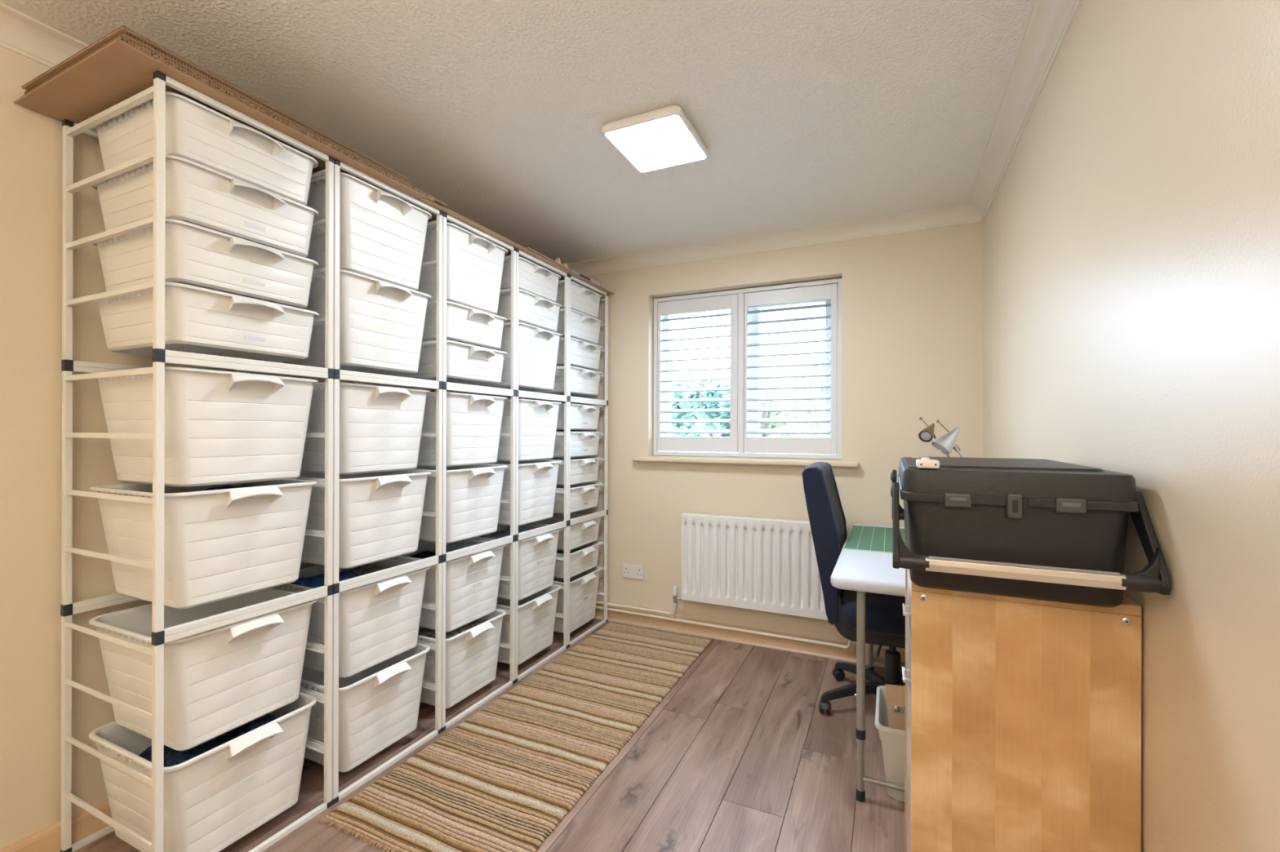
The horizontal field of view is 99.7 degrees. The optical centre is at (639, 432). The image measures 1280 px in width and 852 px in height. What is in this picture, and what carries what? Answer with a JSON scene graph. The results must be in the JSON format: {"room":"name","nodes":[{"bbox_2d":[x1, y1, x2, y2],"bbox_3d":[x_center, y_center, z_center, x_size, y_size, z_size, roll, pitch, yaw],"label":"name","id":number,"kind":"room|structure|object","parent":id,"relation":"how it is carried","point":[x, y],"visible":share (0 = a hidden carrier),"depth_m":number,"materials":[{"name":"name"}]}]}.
{"room":"home office","nodes":[
{"label":"home office","id":0,"kind":"room"},
{"bbox_2d":[0,45,540,849],"bbox_3d":[-1.741,0.048,1.547,0.120,2.322,5.083,0,0,25],"label":"wall","id":1,"kind":"structure","parent":0,"point":[31,141],"depth_m":1.52,"materials":[{"name":"beige paint"}]},
{"bbox_2d":[0,2,88,67],"bbox_3d":[-1.649,-1.075,1.506,0.076,0.076,4.843,0,0,25],"label":"trim","id":2,"kind":"structure","parent":1,"relation":"attached to","point":[24,35],"depth_m":1.49,"materials":[{"name":"beige paint"}]},
{"bbox_2d":[0,799,111,851],"bbox_3d":[-1.676,1.166,1.516,0.030,0.086,4.843,0,0,25],"label":"baseboard","id":3,"kind":"structure","parent":1,"relation":"attached to","point":[84,824],"depth_m":1.54,"materials":[{"name":"brown wood"}]},
{"bbox_2d":[73,618,904,851],"bbox_3d":[-0.518,1.252,0.979,2.822,0.080,5.083,0,0,25],"label":"floor","id":4,"kind":"structure","parent":0,"point":[740,755],"depth_m":1.89,"materials":[{"name":"brown laminate"}]},
{"bbox_2d":[60,71,334,851],"bbox_3d":[-1.325,0.160,1.647,0.511,2.100,0.468,0,0,25],"label":"shelving tower","id":5,"kind":"object","parent":4,"relation":"on","point":[160,635],"visible":0.79,"depth_m":1.52,"materials":[{"name":"white metal"}]},
{"bbox_2d":[88,692,316,851],"bbox_3d":[-1.290,1.012,1.630,0.464,0.312,0.420,0,0,25],"label":"storage basket","id":6,"kind":"object","parent":5,"relation":"on","point":[212,799],"visible":0.7,"depth_m":1.51,"materials":[{"name":"white plastic"}]},
{"bbox_2d":[138,714,276,767],"bbox_3d":[-1.260,0.897,1.597,0.232,0.071,0.295,0,0,25],"label":"folded cloth","id":7,"kind":"object","parent":6,"relation":"in","point":[172,757],"visible":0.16,"depth_m":1.52,"materials":[{"name":"blue fabric"}]},
{"bbox_2d":[89,479,316,608],"bbox_3d":[-1.288,0.312,1.630,0.464,0.312,0.420,0,0,25],"label":"storage basket","id":8,"kind":"object","parent":5,"relation":"on","point":[224,544],"visible":0.88,"depth_m":1.50,"materials":[{"name":"white plastic"}]},
{"bbox_2d":[168,490,191,493],"bbox_3d":[-1.309,0.205,1.546,0.305,0.059,0.150,0,0,25],"label":"folded cloth","id":9,"kind":"object","parent":8,"relation":"in","point":[181,491],"visible":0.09,"depth_m":1.60,"materials":[{"name":"fabric"}]},
{"bbox_2d":[202,484,253,491],"bbox_3d":[-1.244,0.193,1.656,0.288,0.062,0.085,0,0,25],"label":"clothes","id":10,"kind":"object","parent":8,"relation":"in","point":[244,486],"visible":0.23,"depth_m":1.65,"materials":[{"name":"fabric"}]},
{"bbox_2d":[236,484,271,486],"bbox_3d":[-1.207,0.199,1.738,0.285,0.060,0.085,0,0,25],"label":"folded cloth","id":11,"kind":"object","parent":8,"relation":"in","point":[253,485],"visible":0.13,"depth_m":1.76,"materials":[{"name":"grey fabric"}]},
{"bbox_2d":[88,587,317,751],"bbox_3d":[-1.288,0.688,1.629,0.464,0.312,0.420,0,0,25],"label":"storage basket","id":12,"kind":"object","parent":5,"relation":"hanging from","point":[221,680],"visible":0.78,"depth_m":1.51,"materials":[{"name":"white plastic"}]},
{"bbox_2d":[90,91,317,205],"bbox_3d":[-1.286,-0.793,1.630,0.464,0.150,0.420,0,0,25],"label":"storage basket","id":13,"kind":"object","parent":5,"relation":"on","point":[195,132],"visible":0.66,"depth_m":1.49,"materials":[{"name":"white plastic"}]},
{"bbox_2d":[92,366,318,487],"bbox_3d":[-1.282,-0.012,1.627,0.464,0.312,0.420,0,0,25],"label":"storage basket","id":14,"kind":"object","parent":5,"relation":"hanging from","point":[221,427],"visible":0.87,"depth_m":1.50,"materials":[{"name":"white plastic"}]},
{"bbox_2d":[91,155,319,257],"bbox_3d":[-1.282,-0.631,1.628,0.464,0.150,0.420,0,0,25],"label":"storage basket","id":15,"kind":"object","parent":5,"relation":"on","point":[196,193],"visible":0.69,"depth_m":1.49,"materials":[{"name":"white plastic"}]},
{"bbox_2d":[93,218,318,308],"bbox_3d":[-1.283,-0.469,1.628,0.464,0.150,0.420,0,0,25],"label":"storage basket","id":16,"kind":"object","parent":5,"relation":"on","point":[196,255],"visible":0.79,"depth_m":1.49,"materials":[{"name":"white plastic"}]},
{"bbox_2d":[96,281,319,362],"bbox_3d":[-1.281,-0.307,1.627,0.464,0.150,0.420,0,0,25],"label":"storage basket","id":17,"kind":"object","parent":5,"relation":"on","point":[198,320],"visible":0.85,"depth_m":1.50,"materials":[{"name":"white plastic"}]},
{"bbox_2d":[13,39,425,201],"bbox_3d":[-1.257,-0.893,1.754,0.560,0.004,0.900,0,0,25],"label":"cardboard sheet","id":18,"kind":"object","parent":5,"relation":"on","point":[117,72],"visible":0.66,"depth_m":1.42,"materials":[{"name":"brown cardboard"}]},
{"bbox_2d":[19,35,434,201],"bbox_3d":[-1.243,-0.904,1.780,0.553,0.016,0.938,0,0,25],"label":"cardboard sheet","id":19,"kind":"object","parent":18,"relation":"on","point":[121,38],"visible":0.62,"depth_m":1.49,"materials":[{"name":"brown cardboard"}]},
{"bbox_2d":[432,198,446,206],"bbox_3d":[-1.228,-0.915,1.824,0.532,0.007,1.005,0,0,25],"label":"cardboard sheet","id":20,"kind":"object","parent":19,"relation":"on","point":[436,201],"visible":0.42,"depth_m":2.15,"materials":[{"name":"brown cardboard"}]},
{"bbox_2d":[24,31,416,186],"bbox_3d":[-1.260,-0.925,1.748,0.538,0.010,0.850,0,0,25],"label":"cardboard sheet","id":21,"kind":"object","parent":20,"relation":"on","point":[123,33],"visible":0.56,"depth_m":1.45,"materials":[{"name":"brown cardboard"}]},
{"bbox_2d":[21,25,410,180],"bbox_3d":[-1.261,-0.933,1.728,0.534,0.006,0.828,0,0,24],"label":"cardboard sheet","id":22,"kind":"object","parent":21,"relation":"on","point":[84,51],"visible":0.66,"depth_m":1.39,"materials":[{"name":"brown cardboard"}]},
{"bbox_2d":[242,159,443,804],"bbox_3d":[-1.127,0.160,2.073,0.511,2.100,0.468,0,0,25],"label":"shelving tower","id":23,"kind":"object","parent":4,"relation":"on","point":[356,377],"visible":0.44,"depth_m":1.91,"materials":[{"name":"white metal"}]},
{"bbox_2d":[275,559,430,678],"bbox_3d":[-1.090,0.689,2.056,0.464,0.312,0.420,0,0,25],"label":"storage basket","id":24,"kind":"object","parent":23,"relation":"hanging from","point":[379,621],"visible":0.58,"depth_m":1.93,"materials":[{"name":"white plastic"}]},
{"bbox_2d":[288,572,374,590],"bbox_3d":[-1.121,0.564,1.982,0.336,0.061,0.200,0,0,25],"label":"folded cloth","id":25,"kind":"object","parent":24,"relation":"in","point":[316,581],"visible":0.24,"depth_m":1.97,"materials":[{"name":"fabric"}]},
{"bbox_2d":[339,563,411,581],"bbox_3d":[-1.045,0.570,2.148,0.336,0.061,0.145,0,0,25],"label":"folded cloth","id":26,"kind":"object","parent":24,"relation":"in","point":[369,568],"visible":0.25,"depth_m":2.15,"materials":[{"name":"fabric"}]},
{"bbox_2d":[282,269,431,375],"bbox_3d":[-1.086,-0.387,2.055,0.464,0.312,0.420,0,0,25],"label":"storage basket","id":27,"kind":"object","parent":23,"relation":"on","point":[382,323],"visible":0.7,"depth_m":1.93,"materials":[{"name":"white plastic"}]},
{"bbox_2d":[293,470,431,568],"bbox_3d":[-1.087,0.313,2.054,0.464,0.312,0.420,0,0,25],"label":"storage basket","id":28,"kind":"object","parent":23,"relation":"on","point":[380,513],"visible":0.64,"depth_m":1.92,"materials":[{"name":"white plastic"}]},
{"bbox_2d":[300,642,430,772],"bbox_3d":[-1.090,1.013,2.055,0.464,0.312,0.420,0,0,25],"label":"storage basket","id":29,"kind":"object","parent":23,"relation":"on","point":[379,705],"visible":0.54,"depth_m":1.94,"materials":[{"name":"white plastic"}]},
{"bbox_2d":[300,382,430,474],"bbox_3d":[-1.090,-0.011,2.057,0.464,0.312,0.420,0,0,25],"label":"storage basket","id":30,"kind":"object","parent":23,"relation":"hanging from","point":[380,427],"visible":0.73,"depth_m":1.92,"materials":[{"name":"white plastic"}]},
{"bbox_2d":[305,172,431,290],"bbox_3d":[-1.084,-0.711,2.055,0.464,0.312,0.420,0,0,25],"label":"storage basket","id":31,"kind":"object","parent":23,"relation":"on","point":[382,234],"visible":0.59,"depth_m":1.92,"materials":[{"name":"white plastic"}]},
{"bbox_2d":[407,197,614,295],"bbox_3d":[-0.741,-0.892,2.879,0.546,0.004,1.568,0,0,25],"label":"cardboard sheet","id":32,"kind":"object","parent":23,"relation":"on","point":[424,200],"visible":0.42,"depth_m":2.52,"materials":[{"name":"brown cardboard"}]},
{"bbox_2d":[445,208,540,256],"bbox_3d":[-0.880,-0.899,2.583,0.525,0.009,0.655,0,0,25],"label":"cardboard sheet","id":33,"kind":"object","parent":32,"relation":"on","point":[446,208],"visible":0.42,"depth_m":2.43,"materials":[{"name":"brown cardboard"}]},
{"bbox_2d":[447,208,525,248],"bbox_3d":[-0.897,-0.907,2.533,0.498,0.007,0.520,0,0,25],"label":"cardboard sheet","id":34,"kind":"object","parent":33,"relation":"on","point":[447,208],"visible":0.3,"depth_m":2.39,"materials":[{"name":"brown cardboard"}]},
{"bbox_2d":[542,257,603,288],"bbox_3d":[-0.596,-0.898,3.182,0.518,0.008,0.650,0,0,25],"label":"cardboard sheet","id":35,"kind":"object","parent":32,"relation":"on","point":[543,257],"visible":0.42,"depth_m":3.06,"materials":[{"name":"brown cardboard"}]},
{"bbox_2d":[525,247,573,271],"bbox_3d":[-0.688,-0.914,2.971,0.488,0.006,0.430,0,0,24],"label":"cardboard sheet","id":36,"kind":"object","parent":35,"relation":"on","point":[527,248],"visible":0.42,"depth_m":2.81,"materials":[{"name":"cardboard"}]},
{"bbox_2d":[555,257,560,264],"bbox_3d":[-0.452,-0.937,2.966,0.024,0.040,0.044,0,0,25],"label":"wooden offcut","id":37,"kind":"object","parent":36,"relation":"on","point":[557,260],"visible":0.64,"depth_m":2.96,"materials":[{"name":"beige wood"}]},
{"bbox_2d":[579,274,590,280],"bbox_3d":[-0.370,-0.915,3.239,0.100,0.028,0.115,0,0,25],"label":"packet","id":38,"kind":"object","parent":35,"relation":"on","point":[582,276],"visible":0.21,"depth_m":3.21,"materials":[{"name":"grey"}]},
{"bbox_2d":[589,278,599,285],"bbox_3d":[-0.320,-0.918,3.346,0.100,0.034,0.110,0,0,25],"label":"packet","id":39,"kind":"object","parent":35,"relation":"on","point":[591,279],"visible":0.24,"depth_m":3.31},
{"bbox_2d":[358,212,516,732],"bbox_3d":[-0.929,0.161,2.500,0.511,2.100,0.468,0,0,25],"label":"shelving tower","id":40,"kind":"object","parent":4,"relation":"on","point":[455,554],"visible":0.41,"depth_m":2.40,"materials":[{"name":"white metal"}]},
{"bbox_2d":[391,538,506,632],"bbox_3d":[-0.892,0.689,2.482,0.464,0.312,0.420,0,0,25],"label":"storage basket","id":41,"kind":"object","parent":40,"relation":"hanging from","point":[472,580],"visible":0.44,"depth_m":2.36,"materials":[{"name":"white plastic"}]},
{"bbox_2d":[408,551,462,559],"bbox_3d":[-0.911,0.573,2.397,0.306,0.060,0.170,0,0,25],"label":"folded cloth","id":42,"kind":"object","parent":41,"relation":"in","point":[424,554],"visible":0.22,"depth_m":2.40,"materials":[{"name":"fabric"}]},
{"bbox_2d":[432,542,493,556],"bbox_3d":[-0.835,0.569,2.563,0.306,0.062,0.155,0,0,25],"label":"folded cloth","id":43,"kind":"object","parent":41,"relation":"in","point":[455,546],"visible":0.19,"depth_m":2.56,"materials":[{"name":"fabric"}]},
{"bbox_2d":[392,340,506,385],"bbox_3d":[-0.889,-0.306,2.482,0.464,0.150,0.420,0,0,25],"label":"storage basket","id":44,"kind":"object","parent":40,"relation":"on","point":[466,364],"visible":0.56,"depth_m":2.34,"materials":[{"name":"white plastic"}]},
{"bbox_2d":[408,464,507,543],"bbox_3d":[-0.887,0.313,2.480,0.464,0.312,0.420,0,0,25],"label":"storage basket","id":45,"kind":"object","parent":40,"relation":"on","point":[473,492],"visible":0.59,"depth_m":2.35,"materials":[{"name":"white plastic"}]},
{"bbox_2d":[417,608,506,708],"bbox_3d":[-0.895,1.013,2.483,0.464,0.312,0.420,0,0,25],"label":"storage basket","id":46,"kind":"object","parent":40,"relation":"in","point":[471,655],"visible":0.49,"depth_m":2.36,"materials":[{"name":"white plastic"}]},
{"bbox_2d":[417,620,479,639],"bbox_3d":[-0.867,0.902,2.453,0.266,0.067,0.310,0,0,25],"label":"folded cloth","id":47,"kind":"object","parent":46,"relation":"in","point":[428,633],"visible":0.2,"depth_m":2.38,"materials":[{"name":"brown fabric"}]},
{"bbox_2d":[417,391,506,466],"bbox_3d":[-0.888,-0.011,2.481,0.464,0.312,0.420,0,0,25],"label":"storage basket","id":48,"kind":"object","parent":40,"relation":"hanging from","point":[473,421],"visible":0.59,"depth_m":2.34,"materials":[{"name":"white plastic"}]},
{"bbox_2d":[416,222,507,315],"bbox_3d":[-0.886,-0.711,2.481,0.464,0.312,0.420,0,0,25],"label":"storage basket","id":49,"kind":"object","parent":40,"relation":"hanging from","point":[474,264],"visible":0.52,"depth_m":2.34,"materials":[{"name":"white plastic"}]},
{"bbox_2d":[422,301,506,350],"bbox_3d":[-0.890,-0.468,2.482,0.464,0.150,0.420,0,0,25],"label":"storage basket","id":50,"kind":"object","parent":40,"relation":"on","point":[464,324],"visible":0.48,"depth_m":2.35,"materials":[{"name":"white plastic"}]},
{"bbox_2d":[319,620,713,851],"bbox_3d":[-0.280,1.205,2.417,0.689,0.013,1.954,0,0,25],"label":"runner rug","id":51,"kind":"object","parent":4,"relation":"on","point":[504,779],"visible":1,"depth_m":2.01,"materials":[{"name":"fabric"}]},
{"bbox_2d":[468,248,568,683],"bbox_3d":[-0.732,0.161,2.926,0.511,2.100,0.468,0,0,25],"label":"shelving tower","id":52,"kind":"object","parent":4,"relation":"on","point":[519,393],"visible":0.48,"depth_m":2.84,"materials":[{"name":"white metal"}]},
{"bbox_2d":[470,524,561,600],"bbox_3d":[-0.691,0.690,2.907,0.464,0.312,0.420,0,0,25],"label":"storage basket","id":53,"kind":"object","parent":52,"relation":"hanging from","point":[537,554],"visible":0.54,"depth_m":2.78,"materials":[{"name":"white plastic"}]},
{"bbox_2d":[480,528,544,540],"bbox_3d":[-0.675,0.566,2.900,0.306,0.063,0.320,0,0,25],"label":"folded cloth","id":54,"kind":"object","parent":53,"relation":"in","point":[505,533],"visible":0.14,"depth_m":2.87,"materials":[{"name":"grey fabric"}]},
{"bbox_2d":[478,322,562,391],"bbox_3d":[-0.688,-0.386,2.907,0.464,0.312,0.420,0,0,25],"label":"storage basket","id":55,"kind":"object","parent":52,"relation":"on","point":[538,348],"visible":0.54,"depth_m":2.78,"materials":[{"name":"white plastic"}]},
{"bbox_2d":[484,460,561,525],"bbox_3d":[-0.692,0.314,2.908,0.464,0.312,0.420,0,0,25],"label":"storage basket","id":56,"kind":"object","parent":52,"relation":"on","point":[537,479],"visible":0.43,"depth_m":2.78,"materials":[{"name":"white plastic"}]},
{"bbox_2d":[496,584,560,665],"bbox_3d":[-0.695,1.014,2.908,0.464,0.312,0.420,0,0,25],"label":"storage basket","id":57,"kind":"object","parent":52,"relation":"on","point":[536,613],"visible":0.45,"depth_m":2.79,"materials":[{"name":"white plastic"}]},
{"bbox_2d":[496,288,561,332],"bbox_3d":[-0.688,-0.629,2.907,0.464,0.150,0.420,0,0,25],"label":"storage basket","id":58,"kind":"object","parent":52,"relation":"hanging from","point":[534,310],"visible":0.53,"depth_m":2.76,"materials":[{"name":"white plastic"}]},
{"bbox_2d":[497,398,561,461],"bbox_3d":[-0.691,-0.010,2.907,0.464,0.312,0.420,0,0,25],"label":"storage basket","id":59,"kind":"object","parent":52,"relation":"hanging from","point":[537,419],"visible":0.62,"depth_m":2.77,"materials":[{"name":"white plastic"}]},
{"bbox_2d":[500,257,560,302],"bbox_3d":[-0.693,-0.791,2.909,0.464,0.150,0.420,0,0,25],"label":"storage basket","id":60,"kind":"object","parent":52,"relation":"on","point":[535,279],"visible":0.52,"depth_m":2.78,"materials":[{"name":"white plastic"}]},
{"bbox_2d":[498,274,608,647],"bbox_3d":[-0.534,0.162,3.353,0.511,2.100,0.468,0,0,25],"label":"shelving tower","id":61,"kind":"object","parent":4,"relation":"on","point":[604,513],"visible":0.41,"depth_m":3.37,"materials":[{"name":"white metal"}]},
{"bbox_2d":[524,512,601,551],"bbox_3d":[-0.497,0.609,3.335,0.464,0.150,0.420,0,0,25],"label":"storage basket","id":62,"kind":"object","parent":61,"relation":"on","point":[586,532],"visible":0.48,"depth_m":3.25,"materials":[{"name":"white plastic"}]},
{"bbox_2d":[534,365,602,396],"bbox_3d":[-0.494,-0.305,3.335,0.464,0.150,0.420,0,0,25],"label":"storage basket","id":63,"kind":"object","parent":61,"relation":"on","point":[584,382],"visible":0.49,"depth_m":3.20,"materials":[{"name":"white plastic"}]},
{"bbox_2d":[537,457,601,485],"bbox_3d":[-0.498,0.233,3.336,0.464,0.150,0.420,0,0,25],"label":"storage basket","id":64,"kind":"object","parent":61,"relation":"on","point":[583,469],"visible":0.49,"depth_m":3.22,"materials":[{"name":"white plastic"}]},
{"bbox_2d":[553,566,601,633],"bbox_3d":[-0.496,1.014,3.334,0.464,0.312,0.420,0,0,25],"label":"storage basket","id":65,"kind":"object","parent":61,"relation":"in","point":[584,586],"visible":0.41,"depth_m":3.22,"materials":[{"name":"white plastic"}]},
{"bbox_2d":[553,482,601,513],"bbox_3d":[-0.498,0.395,3.336,0.464,0.150,0.420,0,0,25],"label":"storage basket","id":66,"kind":"object","parent":61,"relation":"on","point":[584,496],"visible":0.4,"depth_m":3.21,"materials":[{"name":"white plastic"}]},
{"bbox_2d":[553,541,601,578],"bbox_3d":[-0.499,0.771,3.336,0.464,0.150,0.420,0,0,25],"label":"storage basket","id":67,"kind":"object","parent":61,"relation":"on","point":[581,561],"visible":0.34,"depth_m":3.20,"materials":[{"name":"white plastic"}]},
{"bbox_2d":[556,546,581,554],"bbox_3d":[-0.522,0.725,3.289,0.328,0.057,0.225,0,0,25],"label":"folded cloth","id":68,"kind":"object","parent":67,"relation":"in","point":[561,552],"visible":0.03,"depth_m":3.21,"materials":[{"name":"green fabric"}]},
{"bbox_2d":[553,431,601,457],"bbox_3d":[-0.497,0.071,3.335,0.464,0.150,0.420,0,0,25],"label":"storage basket","id":69,"kind":"object","parent":61,"relation":"on","point":[582,443],"visible":0.41,"depth_m":3.19,"materials":[{"name":"white plastic"}]},
{"bbox_2d":[555,309,602,344],"bbox_3d":[-0.491,-0.629,3.334,0.464,0.150,0.420,0,0,25],"label":"storage basket","id":70,"kind":"object","parent":61,"relation":"on","point":[584,327],"visible":0.45,"depth_m":3.20,"materials":[{"name":"white plastic"}]},
{"bbox_2d":[555,280,602,319],"bbox_3d":[-0.495,-0.791,3.336,0.464,0.150,0.420,0,0,25],"label":"storage basket","id":71,"kind":"object","parent":61,"relation":"on","point":[584,300],"visible":0.41,"depth_m":3.21,"materials":[{"name":"white plastic"}]},
{"bbox_2d":[556,403,601,430],"bbox_3d":[-0.497,-0.091,3.336,0.464,0.150,0.420,0,0,25],"label":"storage basket","id":72,"kind":"object","parent":61,"relation":"on","point":[583,417],"visible":0.43,"depth_m":3.21,"materials":[{"name":"white plastic"}]},
{"bbox_2d":[555,337,603,370],"bbox_3d":[-0.491,-0.467,3.333,0.464,0.150,0.420,0,0,25],"label":"storage basket","id":73,"kind":"object","parent":61,"relation":"on","point":[585,355],"visible":0.42,"depth_m":3.20,"materials":[{"name":"white plastic"}]},
{"bbox_2d":[801,462,905,715],"bbox_3d":[1.098,0.679,2.373,0.710,1.073,0.651,0,0,25],"label":"office chair","id":74,"kind":"object","parent":4,"relation":"on","point":[885,620],"visible":0.57,"depth_m":2.30,"materials":[{"name":"blue fabric"}]},
{"bbox_2d":[831,524,905,802],"bbox_3d":[1.131,0.846,2.182,0.582,0.740,1.168,0,0,25],"label":"folding table","id":75,"kind":"object","parent":4,"relation":"on","point":[861,571],"visible":0.32,"depth_m":1.77,"materials":[{"name":"white plastic"}]},
{"bbox_2d":[843,525,905,553],"bbox_3d":[1.146,0.474,2.384,0.420,0.003,0.600,0,0,25],"label":"cutting mat","id":76,"kind":"object","parent":75,"relation":"on","point":[873,539],"visible":0.36,"depth_m":2.39,"materials":[{"name":"green plastic"}]},
{"bbox_2d":[918,417,964,457],"bbox_3d":[1.339,0.205,2.314,0.283,0.544,0.237,0,0,-7],"label":"desk lamp","id":77,"kind":"object","parent":75,"relation":"on","point":[944,444],"visible":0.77,"depth_m":2.23,"materials":[{"name":"silver metal"}]},
{"bbox_2d":[875,685,905,802],"bbox_3d":[0.953,1.090,1.866,0.252,0.252,0.328,0,0,25],"label":"plastic bin","id":78,"kind":"object","parent":4,"relation":"on","point":[893,740],"visible":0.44,"depth_m":1.77,"materials":[{"name":"white plastic"}]},
{"bbox_2d":[884,684,905,730],"bbox_3d":[0.904,1.030,1.812,0.149,0.354,0.020,0,0,23],"label":"board","id":79,"kind":"object","parent":78,"relation":"in","point":[895,694],"visible":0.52,"depth_m":1.82,"materials":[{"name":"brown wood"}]},
{"bbox_2d":[902,544,1142,851],"bbox_3d":[0.825,0.763,1.265,0.380,0.905,0.498,0,0,25],"label":"wooden cabinet","id":80,"kind":"object","parent":4,"relation":"on","point":[1023,716],"visible":0.84,"depth_m":1.04,"materials":[{"name":"brown wood"}]},
{"bbox_2d":[890,457,1170,607],"bbox_3d":[0.806,0.189,1.248,0.411,0.241,0.667,0,0,25],"label":"box","id":81,"kind":"object","parent":80,"relation":"on","point":[1037,529],"visible":1,"depth_m":0.99,"materials":[{"name":"black plastic"}]},
{"bbox_2d":[915,457,939,468],"bbox_3d":[0.578,0.061,1.085,0.039,0.020,0.067,0,0,25],"label":"sensor box","id":82,"kind":"object","parent":81,"relation":"on","point":[926,463],"visible":1,"depth_m":1.06,"materials":[{"name":"white plastic"}]},
{"bbox_2d":[0,0,1035,264],"bbox_3d":[-0.512,-1.160,0.979,2.822,0.100,5.083,0,0,25],"label":"ceiling","id":83,"kind":"structure","parent":0,"point":[806,113],"depth_m":1.75,"materials":[{"name":"white paint"}]},
{"bbox_2d":[601,105,709,173],"bbox_3d":[0.066,-1.091,2.026,0.307,0.036,0.345,0,0,25],"label":"ceiling light","id":84,"kind":"object","parent":83,"relation":"in","point":[664,138],"visible":1,"depth_m":1.98,"materials":[{"name":"white plastic"}]},
{"bbox_2d":[544,221,983,652],"bbox_3d":[0.566,0.054,3.312,2.822,2.322,0.300,0,0,25],"label":"wall","id":85,"kind":"structure","parent":0,"point":[913,302],"depth_m":2.97,"materials":[{"name":"beige paint"}]},
{"bbox_2d":[622,564,644,579],"bbox_3d":[-0.044,0.884,3.421,0.146,0.082,0.013,0,0,25],"label":"wall socket","id":86,"kind":"object","parent":85,"relation":"attached to","point":[628,571],"visible":1,"depth_m":3.42,"materials":[{"name":"white plastic"}]},
{"bbox_2d":[595,600,676,615],"bbox_3d":[-0.218,1.069,3.463,0.975,0.087,0.044,0,0,25],"label":"pipe","id":87,"kind":"object","parent":85,"relation":"attached to","point":[673,613],"visible":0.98,"depth_m":3.36,"materials":[{"name":"beige metal"}]},
{"bbox_2d":[595,605,852,648],"bbox_3d":[0.229,1.087,3.256,1.961,0.121,0.044,0,0,25],"label":"pipe","id":88,"kind":"object","parent":85,"relation":"attached to","point":[808,641],"visible":0.83,"depth_m":3.12,"materials":[{"name":"beige metal"}]},
{"bbox_2d":[648,455,841,461],"bbox_3d":[0.611,0.165,3.236,1.138,0.030,0.200,0,0,25],"label":"trim","id":89,"kind":"structure","parent":85,"relation":"attached to","point":[754,458],"depth_m":3.13,"materials":[{"name":"beige paint"}]},
{"bbox_2d":[632,456,858,467],"bbox_3d":[0.557,0.168,3.119,1.312,0.029,0.059,0,0,25],"label":"window sill","id":90,"kind":"structure","parent":85,"relation":"attached to","point":[646,459],"depth_m":3.08,"materials":[{"name":"beige paint"}]},
{"bbox_2d":[653,278,842,459],"bbox_3d":[0.635,-0.354,3.285,1.138,1.007,0.196,0,0,25],"label":"window","id":91,"kind":"structure","parent":85,"relation":"in","point":[744,305],"depth_m":3.21,"materials":[{"name":"white paint"}]},
{"bbox_2d":[593,604,905,671],"bbox_3d":[0.494,1.171,3.162,2.582,0.086,0.030,0,0,25],"label":"baseboard","id":92,"kind":"structure","parent":85,"relation":"attached to","point":[849,655],"depth_m":3.10,"materials":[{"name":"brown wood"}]},
{"bbox_2d":[672,512,827,620],"bbox_3d":[0.661,0.754,3.046,1.015,0.545,0.099,0,0,25],"label":"radiator","id":93,"kind":"object","parent":85,"relation":"attached to","point":[768,565],"visible":0.8,"depth_m":3.02,"materials":[{"name":"white metal"}]},
{"bbox_2d":[561,202,982,276],"bbox_3d":[0.490,-1.070,3.141,2.582,0.076,0.076,0,0,25],"label":"trim","id":94,"kind":"structure","parent":85,"relation":"attached to","point":[962,213],"depth_m":2.99,"materials":[{"name":"beige paint"}]},
{"bbox_2d":[982,0,1279,851],"bbox_3d":[0.711,0.054,0.411,0.120,2.322,5.083,0,0,25],"label":"wall","id":95,"kind":"structure","parent":0,"point":[1131,224],"depth_m":0.86,"materials":[{"name":"beige paint"}]},
{"bbox_2d":[968,0,1081,221],"bbox_3d":[0.625,-1.069,0.452,0.076,0.076,4.843,0,0,25],"label":"trim","id":96,"kind":"structure","parent":95,"relation":"attached to","point":[1050,22],"depth_m":1.69,"materials":[{"name":"beige paint"}]},
{"label":"outside","id":97,"kind":"structure","parent":0,"visible":0},
{"bbox_3d":[15.467,4.104,33.387,80.000,0.100,66.400,0,0,25],"label":"ground","id":98,"kind":"structure","parent":97,"visible":0},
{"bbox_2d":[671,375,729,436],"bbox_3d":[1.212,1.440,11.121,2.356,5.160,2.319,0,0,-7],"label":"tree","id":99,"kind":"object","parent":98,"relation":"on","point":[699,384],"visible":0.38,"depth_m":10.64,"materials":[{"name":"green plant"}]},
{"bbox_2d":[759,353,825,437],"bbox_3d":[2.612,1.071,12.966,4.175,5.905,2.617,0,0,25],"label":"tree","id":100,"kind":"object","parent":98,"relation":"on","point":[810,392],"visible":0.15,"depth_m":12.49,"materials":[{"name":"green plant"}]},
{"bbox_2d":[795,377,825,437],"bbox_3d":[6.325,0.660,16.338,3.782,6.745,3.760,0,0,25],"label":"tree","id":101,"kind":"object","parent":98,"relation":"on","point":[812,414],"visible":0.03,"depth_m":16.73,"materials":[{"name":"green plant"}]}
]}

